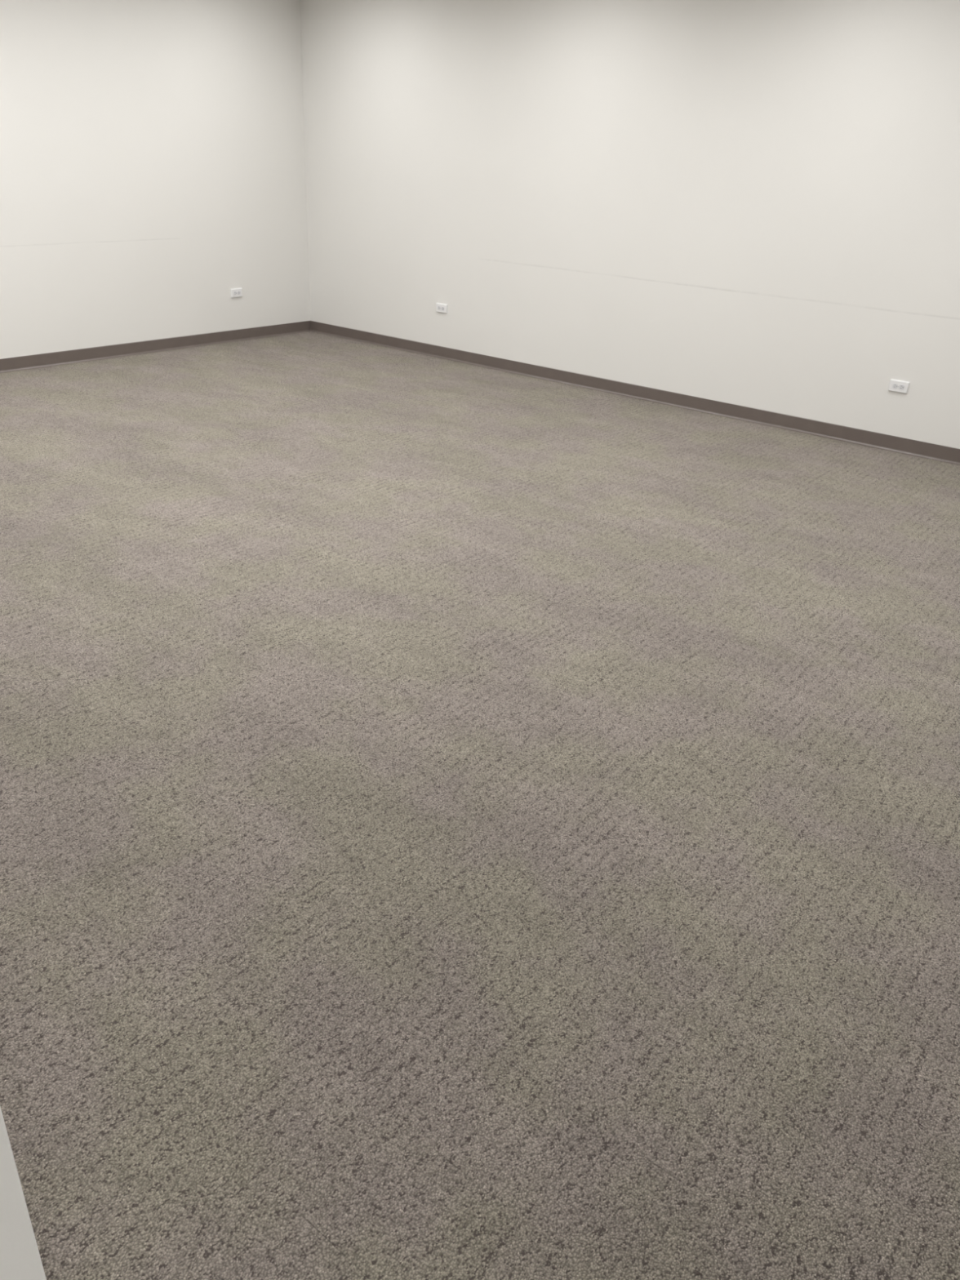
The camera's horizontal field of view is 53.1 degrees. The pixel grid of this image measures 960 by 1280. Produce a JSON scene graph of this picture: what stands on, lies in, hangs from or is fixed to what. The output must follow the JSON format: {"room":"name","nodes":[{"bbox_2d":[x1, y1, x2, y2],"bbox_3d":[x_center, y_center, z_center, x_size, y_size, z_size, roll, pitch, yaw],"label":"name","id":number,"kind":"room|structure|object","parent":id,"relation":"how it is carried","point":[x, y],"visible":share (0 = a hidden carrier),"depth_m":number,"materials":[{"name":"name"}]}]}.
{"room":"empty office room","nodes":[
{"label":"empty office room","id":0,"kind":"room"},
{"bbox_2d":[0,1106,46,1279],"bbox_3d":[-3.189,-1.190,2.478,6.824,3.000,0.150,22,32,33],"label":"wall","id":1,"kind":"structure","parent":0,"point":[20,1255],"depth_m":1.09,"materials":[{"name":"paint"}]},
{"bbox_2d":[0,0,310,359],"bbox_3d":[-3.790,-3.401,6.768,0.120,3.000,6.960,22,32,33],"label":"wall","id":2,"kind":"structure","parent":0,"point":[153,152],"depth_m":7.92,"materials":[{"name":"paint"}]},
{"bbox_2d":[0,320,310,373],"bbox_3d":[-3.796,-2.094,7.397,0.016,0.102,6.690,22,32,33],"label":"baseboard","id":3,"kind":"structure","parent":2,"relation":"attached to","point":[50,359],"depth_m":8.39,"materials":[{"name":"rubber"}]},
{"bbox_2d":[230,288,242,297],"bbox_3d":[-2.266,-3.233,8.957,0.015,0.077,0.127,22,32,33],"label":"wall outlet","id":4,"kind":"object","parent":2,"relation":"attached to","point":[236,292],"visible":1,"depth_m":8.95,"materials":[{"name":"white plastic"}]},
{"bbox_2d":[0,331,959,1279],"bbox_3d":[0.942,0.535,2.936,14.120,0.100,9.120,22,32,33],"label":"floor","id":5,"kind":"structure","parent":0,"point":[459,820],"depth_m":2.73,"materials":[{"name":"carpet"}]},
{"bbox_2d":[300,0,959,448],"bbox_3d":[1.714,-3.167,6.878,8.520,3.000,0.120,22,32,33],"label":"wall","id":6,"kind":"structure","parent":0,"point":[755,204],"depth_m":7.09,"materials":[{"name":"paint"}]},
{"bbox_2d":[435,302,447,313],"bbox_3d":[-0.347,-2.989,8.664,0.127,0.077,0.015,22,32,33],"label":"wall outlet","id":7,"kind":"object","parent":6,"relation":"attached to","point":[440,308],"visible":1,"depth_m":8.66,"materials":[{"name":"white plastic"}]},
{"bbox_2d":[310,320,959,465],"bbox_3d":[1.556,-1.873,7.517,8.400,0.102,0.016,22,32,33],"label":"baseboard","id":8,"kind":"structure","parent":6,"relation":"attached to","point":[848,434],"depth_m":7.57,"materials":[{"name":"rubber"}]},
{"bbox_2d":[888,378,910,393],"bbox_3d":[2.824,-1.710,6.487,0.127,0.077,0.015,22,32,33],"label":"wall outlet","id":9,"kind":"object","parent":6,"relation":"attached to","point":[899,386],"visible":1,"depth_m":6.48,"materials":[{"name":"white plastic"}]},
{"bbox_2d":[892,383,897,388],"bbox_3d":[2.803,-1.715,6.494,0.034,0.031,0.003,22,32,33],"label":"receptacle","id":10,"kind":"object","parent":9,"relation":"attached to","point":[894,385],"depth_m":6.49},
{"bbox_2d":[898,384,904,389],"bbox_3d":[2.837,-1.701,6.471,0.034,0.031,0.003,22,32,33],"label":"receptacle","id":11,"kind":"object","parent":9,"relation":"attached to","point":[900,386],"depth_m":6.47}
]}

